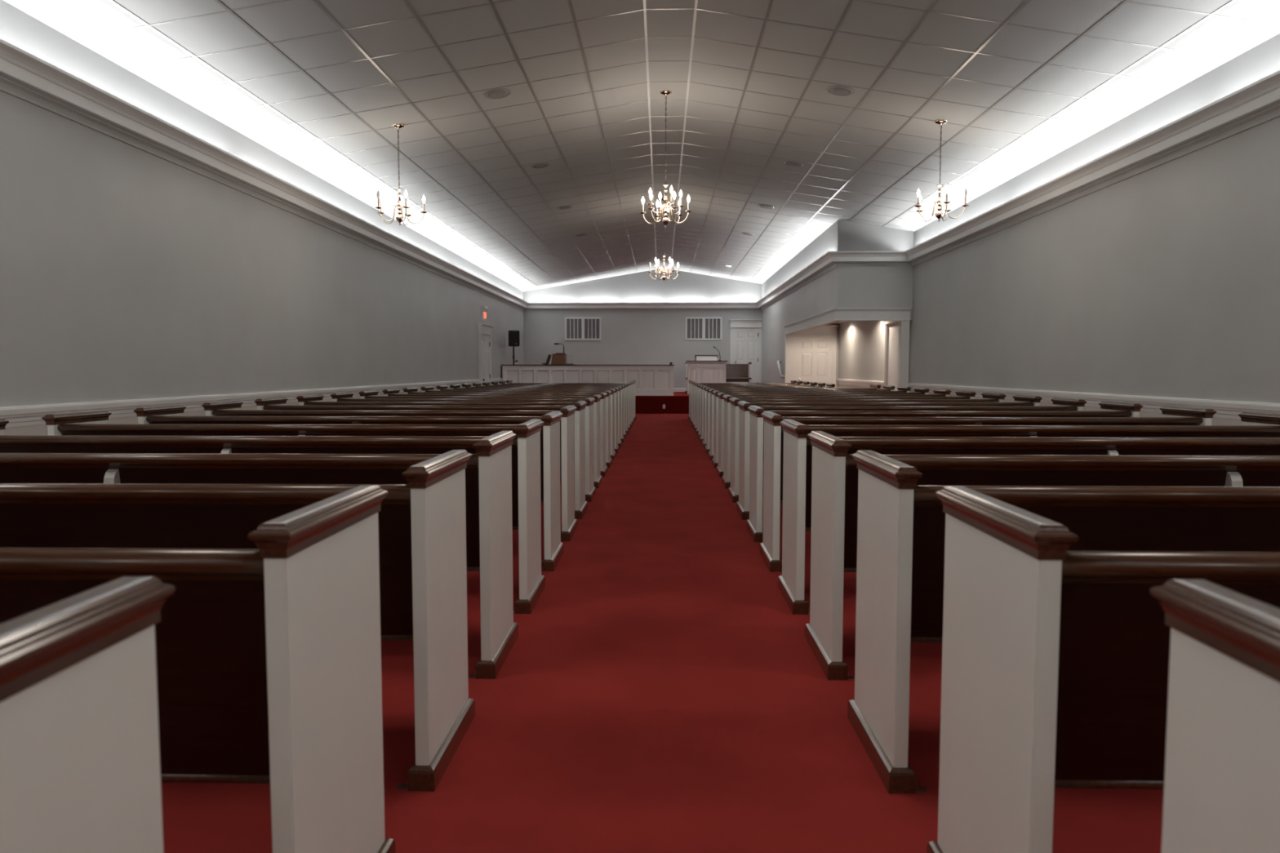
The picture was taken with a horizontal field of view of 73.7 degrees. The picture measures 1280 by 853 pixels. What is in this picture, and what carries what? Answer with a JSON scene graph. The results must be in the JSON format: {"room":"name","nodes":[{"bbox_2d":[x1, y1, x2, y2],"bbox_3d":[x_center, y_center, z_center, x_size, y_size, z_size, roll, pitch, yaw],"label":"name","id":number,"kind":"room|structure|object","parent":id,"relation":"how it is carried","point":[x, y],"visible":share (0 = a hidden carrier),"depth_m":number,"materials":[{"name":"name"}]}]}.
{"room":"house of worship","nodes":[
{"label":"house of worship","id":0,"kind":"room"},
{"bbox_2d":[0,0,524,435],"bbox_3d":[-4.055,-1.347,10.738,0.154,3.600,31.400,0,4,1],"label":"wall","id":1,"kind":"structure","parent":0,"point":[127,271],"depth_m":7.50,"materials":[{"name":"grey paint"}]},
{"bbox_2d":[0,379,480,427],"bbox_3d":[-4.043,-0.195,7.517,0.042,0.136,24.820,0,4,1],"label":"trim","id":2,"kind":"structure","parent":1,"relation":"attached to","point":[29,415],"depth_m":7.28,"materials":[{"name":"white paint"}]},
{"bbox_2d":[481,305,488,320],"bbox_3d":[-3.688,-2.702,20.312,0.107,0.332,0.320,0,4,1],"label":"exit sign","id":3,"kind":"object","parent":1,"relation":"attached to","point":[484,308],"visible":1,"depth_m":20.18,"materials":[{"name":"red plastic"}]},
{"bbox_2d":[477,323,493,386],"bbox_3d":[-3.677,-1.323,20.475,0.125,2.240,1.260,0,4,1],"label":"door","id":4,"kind":"structure","parent":1,"relation":"in","point":[485,334],"depth_m":20.38,"materials":[{"name":"white paint"}]},
{"bbox_2d":[492,377,502,383],"bbox_3d":[-3.683,-1.167,21.895,0.042,0.136,1.450,0,4,1],"label":"trim","id":5,"kind":"structure","parent":1,"relation":"attached to","point":[498,380],"depth_m":22.00,"materials":[{"name":"white paint"}]},
{"bbox_2d":[0,38,1279,311],"bbox_3d":[0.332,-2.652,10.540,8.630,0.166,31.400,0,4,1],"label":"trim","id":6,"kind":"structure","parent":1,"relation":"attached to","point":[17,65],"depth_m":8.07,"materials":[{"name":"white paint"}]},
{"bbox_2d":[3,0,1279,291],"bbox_3d":[0.332,-3.468,10.485,8.930,0.814,31.700,0,4,1],"label":"ceiling","id":7,"kind":"structure","parent":0,"point":[322,86],"depth_m":8.43,"materials":[{"name":"grey tile"}]},
{"bbox_2d":[375,123,426,225],"bbox_3d":[-2.585,-2.706,9.192,0.556,1.070,0.542,0,4,1],"label":"chandelier","id":8,"kind":"object","parent":7,"relation":"hanging from","point":[399,218],"visible":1,"depth_m":9.17,"materials":[{"name":"gold metal"}]},
{"bbox_2d":[484,88,511,98],"bbox_3d":[-1.445,-3.382,8.671,0.275,0.057,0.279,0,4,7],"label":"ceiling speaker","id":9,"kind":"object","parent":7,"relation":"attached to","point":[499,93],"visible":1,"depth_m":8.66,"materials":[{"name":"silver metal"}]},
{"bbox_2d":[487,89,508,97],"bbox_3d":[-1.444,-3.382,8.671,0.224,0.010,0.224,-9,4,2],"label":"grille","id":10,"kind":"object","parent":9,"relation":"attached to","point":[492,93],"depth_m":8.66,"materials":[{"name":"grey metal"}]},
{"bbox_2d":[530,162,550,168],"bbox_3d":[-1.368,-3.589,11.723,0.275,0.057,0.279,0,4,7],"label":"ceiling speaker","id":11,"kind":"object","parent":7,"relation":"attached to","point":[540,165],"visible":1,"depth_m":11.71,"materials":[{"name":"grey plastic"}]},
{"bbox_2d":[533,163,548,168],"bbox_3d":[-1.367,-3.588,11.723,0.224,0.010,0.224,-9,4,2],"label":"grille","id":12,"kind":"object","parent":11,"relation":"attached to","point":[536,165],"depth_m":11.72,"materials":[{"name":"grey metal"}]},
{"bbox_2d":[557,204,573,209],"bbox_3d":[-1.292,-3.795,14.775,0.275,0.057,0.279,0,4,7],"label":"ceiling speaker","id":13,"kind":"object","parent":7,"relation":"attached to","point":[568,206],"visible":1,"depth_m":14.76,"materials":[{"name":"grey plastic"}]},
{"bbox_2d":[559,205,571,208],"bbox_3d":[-1.291,-3.794,14.775,0.224,0.010,0.224,-9,4,2],"label":"grille","id":14,"kind":"object","parent":13,"relation":"attached to","point":[564,206],"depth_m":14.76,"materials":[{"name":"grey metal"}]},
{"bbox_2d":[575,233,588,236],"bbox_3d":[-1.216,-4.000,17.807,0.275,0.057,0.279,0,4,7],"label":"ceiling speaker","id":15,"kind":"object","parent":7,"relation":"attached to","point":[580,234],"visible":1,"depth_m":17.79,"materials":[{"name":"grey plastic"}]},
{"bbox_2d":[648,198,679,281],"bbox_3d":[0.433,-3.354,15.353,0.574,1.481,0.531,0,4,1],"label":"chandelier","id":16,"kind":"object","parent":7,"relation":"hanging from","point":[664,277],"visible":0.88,"depth_m":15.36,"materials":[{"name":"gold metal"}]},
{"bbox_2d":[640,89,691,227],"bbox_3d":[0.285,-2.954,9.435,0.571,1.481,0.541,0,4,1],"label":"chandelier","id":17,"kind":"object","parent":7,"relation":"hanging from","point":[665,220],"visible":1,"depth_m":9.44,"materials":[{"name":"gold metal"}]},
{"bbox_2d":[741,232,754,235],"bbox_3d":[2.244,-3.996,17.721,0.275,0.057,0.279,0,4,7],"label":"ceiling speaker","id":18,"kind":"object","parent":7,"relation":"attached to","point":[744,233],"visible":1,"depth_m":17.70,"materials":[{"name":"plastic"}]},
{"bbox_2d":[757,204,773,208],"bbox_3d":[2.168,-3.791,14.688,0.275,0.057,0.279,0,4,7],"label":"ceiling speaker","id":19,"kind":"object","parent":7,"relation":"attached to","point":[762,206],"visible":1,"depth_m":14.67,"materials":[{"name":"plastic"}]},
{"bbox_2d":[760,204,772,208],"bbox_3d":[2.167,-3.790,14.688,0.224,0.010,0.224,9,4,1],"label":"grille","id":20,"kind":"object","parent":19,"relation":"attached to","point":[761,206],"depth_m":14.68,"materials":[{"name":"grey metal"}]},
{"bbox_2d":[782,160,803,166],"bbox_3d":[2.092,-3.585,11.636,0.275,0.057,0.279,0,4,7],"label":"ceiling speaker","id":21,"kind":"object","parent":7,"relation":"attached to","point":[792,163],"visible":1,"depth_m":11.62,"materials":[{"name":"plastic"}]},
{"bbox_2d":[785,161,800,166],"bbox_3d":[2.091,-3.584,11.636,0.224,0.010,0.224,9,4,1],"label":"grille","id":22,"kind":"object","parent":21,"relation":"attached to","point":[788,163],"depth_m":11.63,"materials":[{"name":"grey metal"}]},
{"bbox_2d":[826,85,854,96],"bbox_3d":[2.015,-3.378,8.584,0.275,0.057,0.279,0,4,7],"label":"ceiling speaker","id":23,"kind":"object","parent":7,"relation":"attached to","point":[842,91],"visible":1,"depth_m":8.57,"materials":[{"name":"plastic"}]},
{"bbox_2d":[829,87,851,94],"bbox_3d":[2.014,-3.378,8.584,0.224,0.010,0.224,9,4,1],"label":"grille","id":24,"kind":"object","parent":23,"relation":"attached to","point":[834,91],"depth_m":8.58,"materials":[{"name":"grey metal"}]},
{"bbox_2d":[914,119,968,222],"bbox_3d":[3.176,-2.703,9.011,0.557,1.058,0.537,0,4,1],"label":"chandelier","id":25,"kind":"object","parent":7,"relation":"hanging from","point":[939,215],"visible":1,"depth_m":9.02,"materials":[{"name":"gold metal"}]},
{"bbox_2d":[523,269,761,387],"bbox_3d":[0.725,-2.722,26.340,8.930,4.240,0.154,0,4,1],"label":"wall","id":26,"kind":"structure","parent":0,"point":[627,337],"depth_m":26.25,"materials":[{"name":"grey paint"}]},
{"bbox_2d":[564,317,600,340],"bbox_3d":[-1.754,-3.015,26.294,1.118,0.704,0.030,0,4,1],"label":"air vent","id":27,"kind":"object","parent":26,"relation":"in","point":[575,328],"visible":1,"depth_m":26.29,"materials":[{"name":"white metal"}]},
{"bbox_2d":[673,387,685,391],"bbox_3d":[-0.382,-1.133,26.393,6.420,0.112,0.016,0,4,1],"label":"baseboard","id":28,"kind":"structure","parent":26,"relation":"attached to","point":[675,389],"depth_m":26.35,"materials":[{"name":"white paint"}]},
{"bbox_2d":[685,316,722,340],"bbox_3d":[1.958,-3.008,26.201,1.118,0.704,0.030,0,4,1],"label":"air vent","id":29,"kind":"object","parent":26,"relation":"in","point":[697,328],"visible":1,"depth_m":26.20,"materials":[{"name":"white metal"}]},
{"bbox_2d":[728,319,762,382],"bbox_3d":[3.251,-2.172,26.178,1.030,2.215,0.125,0,4,1],"label":"door","id":30,"kind":"structure","parent":26,"relation":"in","point":[745,335],"depth_m":26.18,"materials":[{"name":"white paint"}]},
{"bbox_2d":[160,413,1164,852],"bbox_3d":[0.282,0.666,8.761,8.930,0.150,27.700,0,4,1],"label":"floor","id":31,"kind":"structure","parent":0,"point":[661,691],"depth_m":2.81,"materials":[{"name":"red carpet"}]},
{"bbox_2d":[0,576,175,852],"bbox_3d":[-2.116,0.663,0.926,3.001,0.913,0.525,0,4,1],"label":"pew","id":32,"kind":"object","parent":31,"relation":"on","point":[80,772],"visible":1,"depth_m":0.97,"materials":[{"name":"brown wood"}]},
{"bbox_2d":[0,485,395,852],"bbox_3d":[-2.092,0.604,1.791,3.001,0.913,0.525,0,4,1],"label":"pew","id":33,"kind":"object","parent":31,"relation":"on","point":[268,657],"visible":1,"depth_m":1.60,"materials":[{"name":"brown wood"}]},
{"bbox_2d":[0,449,475,791],"bbox_3d":[-2.068,0.546,2.656,3.001,0.913,0.525,0,4,1],"label":"pew","id":34,"kind":"object","parent":31,"relation":"on","point":[422,522],"visible":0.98,"depth_m":2.45,"materials":[{"name":"brown wood"}]},
{"bbox_2d":[0,431,518,679],"bbox_3d":[-2.045,0.487,3.520,3.001,0.913,0.525,0,4,1],"label":"pew","id":35,"kind":"object","parent":31,"relation":"on","point":[488,472],"visible":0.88,"depth_m":3.31,"materials":[{"name":"brown wood"}]},
{"bbox_2d":[0,417,545,613],"bbox_3d":[-2.021,0.429,4.385,3.001,0.913,0.525,0,4,1],"label":"pew","id":36,"kind":"object","parent":31,"relation":"on","point":[526,446],"visible":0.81,"depth_m":4.17,"materials":[{"name":"brown wood"}]},
{"bbox_2d":[41,410,564,571],"bbox_3d":[-1.997,0.370,5.250,3.001,0.913,0.525,0,4,1],"label":"pew","id":37,"kind":"object","parent":31,"relation":"on","point":[95,423],"visible":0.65,"depth_m":5.03,"materials":[{"name":"brown wood"}]},
{"bbox_2d":[133,404,577,541],"bbox_3d":[-1.974,0.312,6.114,3.001,0.913,0.525,0,4,1],"label":"pew","id":38,"kind":"object","parent":31,"relation":"on","point":[172,414],"visible":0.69,"depth_m":5.89,"materials":[{"name":"brown wood"}]},
{"bbox_2d":[201,400,587,519],"bbox_3d":[-1.950,0.254,6.979,3.001,0.913,0.525,0,4,1],"label":"pew","id":39,"kind":"object","parent":31,"relation":"on","point":[228,408],"visible":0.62,"depth_m":6.75,"materials":[{"name":"brown wood"}]},
{"bbox_2d":[253,396,595,502],"bbox_3d":[-1.926,0.195,7.844,3.001,0.913,0.525,0,4,1],"label":"pew","id":40,"kind":"object","parent":31,"relation":"on","point":[272,403],"visible":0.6,"depth_m":7.61,"materials":[{"name":"brown wood"}]},
{"bbox_2d":[296,394,602,488],"bbox_3d":[-1.903,0.137,8.709,3.001,0.913,0.525,0,4,1],"label":"pew","id":41,"kind":"object","parent":31,"relation":"on","point":[316,399],"visible":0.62,"depth_m":8.47,"materials":[{"name":"brown wood"}]},
{"bbox_2d":[329,391,607,477],"bbox_3d":[-1.879,0.078,9.573,3.001,0.913,0.525,0,4,1],"label":"pew","id":42,"kind":"object","parent":31,"relation":"on","point":[338,397],"visible":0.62,"depth_m":9.35,"materials":[{"name":"brown wood"}]},
{"bbox_2d":[358,390,612,467],"bbox_3d":[-1.855,0.020,10.438,3.001,0.913,0.525,0,4,1],"label":"pew","id":43,"kind":"object","parent":31,"relation":"on","point":[371,393],"visible":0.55,"depth_m":10.21,"materials":[{"name":"brown wood"}]},
{"bbox_2d":[382,388,616,460],"bbox_3d":[-1.831,-0.039,11.303,3.001,0.913,0.525,0,4,1],"label":"pew","id":44,"kind":"object","parent":31,"relation":"on","point":[393,392],"visible":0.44,"depth_m":11.07,"materials":[{"name":"brown wood"}]},
{"bbox_2d":[402,386,619,453],"bbox_3d":[-1.808,-0.097,12.168,3.001,0.913,0.525,0,4,1],"label":"pew","id":45,"kind":"object","parent":31,"relation":"on","point":[406,390],"visible":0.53,"depth_m":11.94,"materials":[{"name":"brown wood"}]},
{"bbox_2d":[420,386,622,448],"bbox_3d":[-1.784,-0.155,13.032,3.001,0.913,0.525,0,4,1],"label":"pew","id":46,"kind":"object","parent":31,"relation":"on","point":[426,388],"visible":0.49,"depth_m":12.79,"materials":[{"name":"brown wood"}]},
{"bbox_2d":[435,385,624,443],"bbox_3d":[-1.760,-0.214,13.897,3.001,0.913,0.525,0,4,1],"label":"pew","id":47,"kind":"object","parent":31,"relation":"on","point":[440,388],"visible":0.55,"depth_m":13.67,"materials":[{"name":"brown wood"}]},
{"bbox_2d":[448,384,626,438],"bbox_3d":[-1.737,-0.272,14.762,3.001,0.913,0.525,0,4,1],"label":"pew","id":48,"kind":"object","parent":31,"relation":"on","point":[452,386],"visible":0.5,"depth_m":14.54,"materials":[{"name":"brown wood"}]},
{"bbox_2d":[461,382,628,434],"bbox_3d":[-1.713,-0.331,15.626,3.001,0.913,0.525,0,4,1],"label":"pew","id":49,"kind":"object","parent":31,"relation":"on","point":[464,385],"visible":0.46,"depth_m":15.40,"materials":[{"name":"brown wood"}]},
{"bbox_2d":[471,382,631,431],"bbox_3d":[-1.689,-0.389,16.491,3.001,0.913,0.525,0,4,1],"label":"pew","id":50,"kind":"object","parent":31,"relation":"on","point":[474,384],"visible":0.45,"depth_m":16.26,"materials":[{"name":"brown wood"}]},
{"bbox_2d":[481,382,632,427],"bbox_3d":[-1.666,-0.448,17.356,3.001,0.913,0.525,0,4,1],"label":"pew","id":51,"kind":"object","parent":31,"relation":"on","point":[484,384],"visible":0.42,"depth_m":17.12,"materials":[{"name":"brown wood"}]},
{"bbox_2d":[490,381,633,424],"bbox_3d":[-1.642,-0.506,18.220,3.001,0.913,0.525,0,4,1],"label":"pew","id":52,"kind":"object","parent":31,"relation":"on","point":[493,383],"visible":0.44,"depth_m":17.99,"materials":[{"name":"brown wood"}]},
{"bbox_2d":[498,380,635,422],"bbox_3d":[-1.618,-0.565,19.085,3.001,0.913,0.525,0,4,1],"label":"pew","id":53,"kind":"object","parent":31,"relation":"on","point":[503,382],"visible":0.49,"depth_m":18.85,"materials":[{"name":"brown wood"}]},
{"bbox_2d":[506,380,635,420],"bbox_3d":[-1.595,-0.623,19.950,3.001,0.913,0.525,0,4,1],"label":"pew","id":54,"kind":"object","parent":31,"relation":"on","point":[507,381],"visible":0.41,"depth_m":19.71,"materials":[{"name":"brown wood"}]},
{"bbox_2d":[635,391,688,413],"bbox_3d":[0.675,-0.709,24.474,8.630,0.475,3.850,0,4,1],"label":"platform","id":55,"kind":"object","parent":31,"relation":"on","point":[678,403],"visible":0.1,"depth_m":22.58,"materials":[{"name":"red carpet"}]},
{"bbox_2d":[512,346,517,364],"bbox_3d":[-3.422,-1.514,23.095,0.366,1.304,0.324,0,4,1],"label":"speaker stand","id":56,"kind":"object","parent":55,"relation":"on","point":[513,356],"visible":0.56,"depth_m":23.09,"materials":[{"name":"black metal"}]},
{"bbox_2d":[508,329,519,346],"bbox_3d":[-3.421,-2.382,23.080,0.304,0.432,0.280,-1,4,-17],"label":"loudspeaker","id":57,"kind":"object","parent":56,"relation":"on","point":[513,335],"visible":1,"depth_m":22.95,"materials":[{"name":"black plastic"}]},
{"bbox_2d":[544,364,575,364],"bbox_3d":[-2.226,-1.321,23.828,0.800,0.832,0.700,0,4,1],"label":"pipe organ","id":58,"kind":"object","parent":55,"relation":"on","point":[544,364],"visible":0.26,"depth_m":23.45,"materials":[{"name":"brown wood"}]},
{"bbox_2d":[542,354,551,364],"bbox_3d":[-2.583,-1.863,23.660,0.231,0.272,0.200,0,4,1],"label":"open book","id":59,"kind":"object","parent":58,"relation":"on","point":[549,355],"visible":0.97,"depth_m":23.57,"materials":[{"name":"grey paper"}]},
{"bbox_2d":[551,354,566,364],"bbox_3d":[-2.249,-1.873,23.731,0.404,0.283,0.420,0,4,1],"label":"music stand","id":60,"kind":"object","parent":58,"relation":"on","point":[556,358],"visible":0.89,"depth_m":23.55,"materials":[{"name":"brown wood"}]},
{"bbox_2d":[554,342,565,354],"bbox_3d":[-2.223,-2.165,23.691,0.310,0.305,0.098,0,4,1],"label":"gooseneck lamp","id":61,"kind":"object","parent":60,"relation":"on","point":[554,343],"visible":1,"depth_m":23.67,"materials":[{"name":"black metal"}]},
{"bbox_2d":[501,364,674,395],"bbox_3d":[-1.379,-1.229,22.600,4.585,0.815,0.180,0,4,1],"label":"partition wall","id":62,"kind":"structure","parent":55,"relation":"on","point":[651,380],"depth_m":22.55,"materials":[{"name":"white paint"}]},
{"bbox_2d":[685,360,728,394],"bbox_3d":[1.872,-1.389,24.097,1.160,0.933,0.650,0,4,1],"label":"pulpit","id":63,"kind":"object","parent":55,"relation":"on","point":[698,371],"visible":0.75,"depth_m":23.80,"materials":[{"name":"white paint"}]},
{"bbox_2d":[694,355,717,360],"bbox_3d":[1.867,-1.937,24.085,0.637,0.162,0.400,0,4,1],"label":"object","id":64,"kind":"object","parent":63,"relation":"on","point":[697,357],"visible":0.97,"depth_m":23.93,"materials":[{"name":"white paint"}]},
{"bbox_2d":[684,362,751,393],"bbox_3d":[2.285,-1.435,25.009,1.914,0.900,0.557,0,4,1],"label":"bench","id":65,"kind":"object","parent":55,"relation":"on","point":[734,372],"visible":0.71,"depth_m":25.17,"materials":[{"name":"brown wood"}]},
{"bbox_2d":[688,380,796,419],"bbox_3d":[2.365,-0.616,19.851,2.471,0.913,0.525,0,4,1],"label":"pew","id":66,"kind":"object","parent":31,"relation":"on","point":[792,381],"visible":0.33,"depth_m":19.63,"materials":[{"name":"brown wood"}]},
{"bbox_2d":[688,380,802,422],"bbox_3d":[2.344,-0.558,18.987,2.471,0.913,0.525,0,4,1],"label":"pew","id":67,"kind":"object","parent":31,"relation":"on","point":[798,382],"visible":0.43,"depth_m":18.76,"materials":[{"name":"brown wood"}]},
{"bbox_2d":[690,381,809,425],"bbox_3d":[2.322,-0.499,18.122,2.471,0.913,0.525,0,4,1],"label":"pew","id":68,"kind":"object","parent":31,"relation":"on","point":[805,383],"visible":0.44,"depth_m":17.90,"materials":[{"name":"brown wood"}]},
{"bbox_2d":[692,382,817,427],"bbox_3d":[2.300,-0.441,17.257,2.471,0.913,0.525,0,4,1],"label":"pew","id":69,"kind":"object","parent":31,"relation":"on","point":[811,384],"visible":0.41,"depth_m":17.03,"materials":[{"name":"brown wood"}]},
{"bbox_2d":[693,382,826,431],"bbox_3d":[2.279,-0.383,16.392,2.471,0.913,0.525,0,4,1],"label":"pew","id":70,"kind":"object","parent":31,"relation":"on","point":[820,384],"visible":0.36,"depth_m":16.17,"materials":[{"name":"brown wood"}]},
{"bbox_2d":[695,383,835,435],"bbox_3d":[2.257,-0.324,15.527,2.471,0.913,0.525,0,4,1],"label":"pew","id":71,"kind":"object","parent":31,"relation":"on","point":[828,385],"visible":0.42,"depth_m":15.30,"materials":[{"name":"brown wood"}]},
{"bbox_2d":[697,384,880,438],"bbox_3d":[2.530,-0.265,14.655,3.061,0.913,0.525,0,4,1],"label":"pew","id":72,"kind":"object","parent":31,"relation":"on","point":[872,386],"visible":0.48,"depth_m":14.44,"materials":[{"name":"brown wood"}]},
{"bbox_2d":[699,385,895,443],"bbox_3d":[2.509,-0.207,13.791,3.061,0.913,0.525,0,4,1],"label":"pew","id":73,"kind":"object","parent":31,"relation":"on","point":[886,388],"visible":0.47,"depth_m":13.57,"materials":[{"name":"brown wood"}]},
{"bbox_2d":[702,386,911,448],"bbox_3d":[2.487,-0.148,12.926,3.061,0.913,0.525,0,4,1],"label":"pew","id":74,"kind":"object","parent":31,"relation":"on","point":[900,388],"visible":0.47,"depth_m":12.70,"materials":[{"name":"brown wood"}]},
{"bbox_2d":[704,387,929,453],"bbox_3d":[2.466,-0.090,12.061,3.061,0.913,0.525,0,4,1],"label":"pew","id":75,"kind":"object","parent":31,"relation":"on","point":[917,390],"visible":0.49,"depth_m":11.84,"materials":[{"name":"brown wood"}]},
{"bbox_2d":[707,388,951,460],"bbox_3d":[2.444,-0.032,11.196,3.061,0.913,0.525,0,4,1],"label":"pew","id":76,"kind":"object","parent":31,"relation":"on","point":[937,393],"visible":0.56,"depth_m":10.97,"materials":[{"name":"brown wood"}]},
{"bbox_2d":[711,390,976,468],"bbox_3d":[2.422,0.027,10.332,3.061,0.913,0.525,0,4,1],"label":"pew","id":77,"kind":"object","parent":31,"relation":"on","point":[960,394],"visible":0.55,"depth_m":10.11,"materials":[{"name":"brown wood"}]},
{"bbox_2d":[716,392,1006,477],"bbox_3d":[2.401,0.085,9.467,3.061,0.913,0.525,0,4,1],"label":"pew","id":78,"kind":"object","parent":31,"relation":"on","point":[987,397],"visible":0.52,"depth_m":9.24,"materials":[{"name":"brown wood"}]},
{"bbox_2d":[721,394,1042,488],"bbox_3d":[2.379,0.144,8.602,3.061,0.913,0.525,0,4,1],"label":"pew","id":79,"kind":"object","parent":31,"relation":"on","point":[1020,400],"visible":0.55,"depth_m":8.38,"materials":[{"name":"brown wood"}]},
{"bbox_2d":[728,397,1086,502],"bbox_3d":[2.357,0.202,7.737,3.061,0.913,0.525,0,4,1],"label":"pew","id":80,"kind":"object","parent":31,"relation":"on","point":[1060,404],"visible":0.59,"depth_m":7.52,"materials":[{"name":"brown wood"}]},
{"bbox_2d":[736,400,1142,519],"bbox_3d":[2.336,0.261,6.873,3.061,0.913,0.525,0,4,1],"label":"pew","id":81,"kind":"object","parent":31,"relation":"on","point":[1108,409],"visible":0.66,"depth_m":6.65,"materials":[{"name":"brown wood"}]},
{"bbox_2d":[746,405,1216,542],"bbox_3d":[2.314,0.319,6.008,3.061,0.913,0.525,0,4,1],"label":"pew","id":82,"kind":"object","parent":31,"relation":"on","point":[1172,415],"visible":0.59,"depth_m":5.79,"materials":[{"name":"brown wood"}]},
{"bbox_2d":[759,411,1279,572],"bbox_3d":[2.293,0.376,5.163,3.061,0.913,0.525,0,4,1],"label":"pew","id":83,"kind":"object","parent":31,"relation":"on","point":[1255,424],"visible":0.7,"depth_m":4.95,"materials":[{"name":"brown wood"}]},
{"bbox_2d":[777,418,1279,614],"bbox_3d":[2.271,0.435,4.298,3.061,0.913,0.525,0,4,1],"label":"pew","id":84,"kind":"object","parent":31,"relation":"on","point":[797,448],"visible":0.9,"depth_m":4.09,"materials":[{"name":"brown wood"}]},
{"bbox_2d":[804,431,1279,680],"bbox_3d":[2.250,0.493,3.433,3.061,0.913,0.525,0,4,1],"label":"pew","id":85,"kind":"object","parent":31,"relation":"on","point":[835,473],"visible":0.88,"depth_m":3.25,"materials":[{"name":"brown wood"}]},
{"bbox_2d":[847,449,1279,794],"bbox_3d":[2.228,0.552,2.569,3.061,0.913,0.525,0,4,1],"label":"pew","id":86,"kind":"object","parent":31,"relation":"on","point":[901,523],"visible":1,"depth_m":2.40,"materials":[{"name":"brown wood"}]},
{"bbox_2d":[926,486,1279,852],"bbox_3d":[2.207,0.610,1.704,3.061,0.913,0.525,0,4,1],"label":"pew","id":87,"kind":"object","parent":31,"relation":"on","point":[1055,660],"visible":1,"depth_m":1.59,"materials":[{"name":"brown wood"}]},
{"bbox_2d":[1149,578,1279,852],"bbox_3d":[2.185,0.668,0.839,3.061,0.913,0.525,0,4,1],"label":"pew","id":88,"kind":"object","parent":31,"relation":"on","point":[1222,778],"visible":1,"depth_m":0.99,"materials":[{"name":"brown wood"}]},
{"bbox_2d":[828,323,839,388],"bbox_3d":[4.327,-1.554,21.212,1.170,2.600,0.140,0,4,1],"label":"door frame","id":89,"kind":"structure","parent":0,"point":[837,328],"depth_m":21.12,"materials":[{"name":"white paint"}]},
{"bbox_2d":[792,324,838,388],"bbox_3d":[4.308,-1.373,21.092,1.130,2.255,0.125,0,4,1],"label":"door","id":90,"kind":"structure","parent":89,"relation":"in","point":[815,349],"depth_m":21.09,"materials":[{"name":"white paint"}]},
{"bbox_2d":[761,219,913,382],"bbox_3d":[4.239,-2.101,20.564,1.314,3.780,11.284,0,4,1],"label":"wall","id":91,"kind":"structure","parent":0,"point":[826,292],"depth_m":17.13,"materials":[{"name":"grey paint"}]},
{"bbox_2d":[777,360,784,377],"bbox_3d":[3.547,-1.448,21.509,0.123,0.452,0.692,0,4,1],"label":"handrail","id":92,"kind":"object","parent":91,"relation":"attached to","point":[779,362],"visible":1,"depth_m":21.49,"materials":[{"name":"white paint"}]},
{"bbox_2d":[784,333,792,382],"bbox_3d":[3.669,-1.260,21.098,0.178,2.030,0.160,0,4,1],"label":"trim","id":93,"kind":"structure","parent":91,"relation":"attached to","point":[788,338],"depth_m":20.99,"materials":[{"name":"white paint"}]},
{"bbox_2d":[783,307,911,334],"bbox_3d":[4.127,-2.164,17.953,1.330,0.218,6.190,0,4,1],"label":"trim","id":94,"kind":"structure","parent":91,"relation":"attached to","point":[834,314],"depth_m":14.91,"materials":[{"name":"white paint"}]},
{"bbox_2d":[897,320,909,386],"bbox_3d":[4.640,-0.846,15.046,0.145,2.020,0.160,0,4,1],"label":"trim","id":95,"kind":"structure","parent":91,"relation":"attached to","point":[904,326],"depth_m":14.94,"materials":[{"name":"white paint"}]},
{"bbox_2d":[844,266,913,320],"bbox_3d":[4.173,-2.739,14.940,1.170,1.750,0.140,0,4,1],"label":"wall","id":96,"kind":"structure","parent":0,"point":[866,286],"depth_m":14.89,"materials":[{"name":"grey paint"}]},
{"bbox_2d":[837,33,1279,425],"bbox_3d":[4.718,-1.332,10.520,0.154,3.600,31.400,0,4,1],"label":"wall","id":97,"kind":"structure","parent":0,"point":[1163,280],"depth_m":8.03,"materials":[{"name":"grey paint"}]},
{"bbox_2d":[836,378,884,387],"bbox_3d":[4.832,-0.965,18.903,0.042,0.136,4.520,0,4,1],"label":"trim","id":98,"kind":"structure","parent":97,"relation":"attached to","point":[840,381],"depth_m":18.81,"materials":[{"name":"white paint"}]},
{"bbox_2d":[882,320,899,391],"bbox_3d":[4.717,-0.962,15.939,0.125,2.130,1.260,0,4,1],"label":"door","id":99,"kind":"structure","parent":97,"relation":"in","point":[891,327],"depth_m":16.15,"materials":[{"name":"white paint"}]},
{"bbox_2d":[908,382,1279,419],"bbox_3d":[4.484,-0.022,4.960,0.042,0.136,20.120,0,4,1],"label":"trim","id":100,"kind":"structure","parent":97,"relation":"attached to","point":[1224,408],"depth_m":7.79,"materials":[{"name":"white paint"}]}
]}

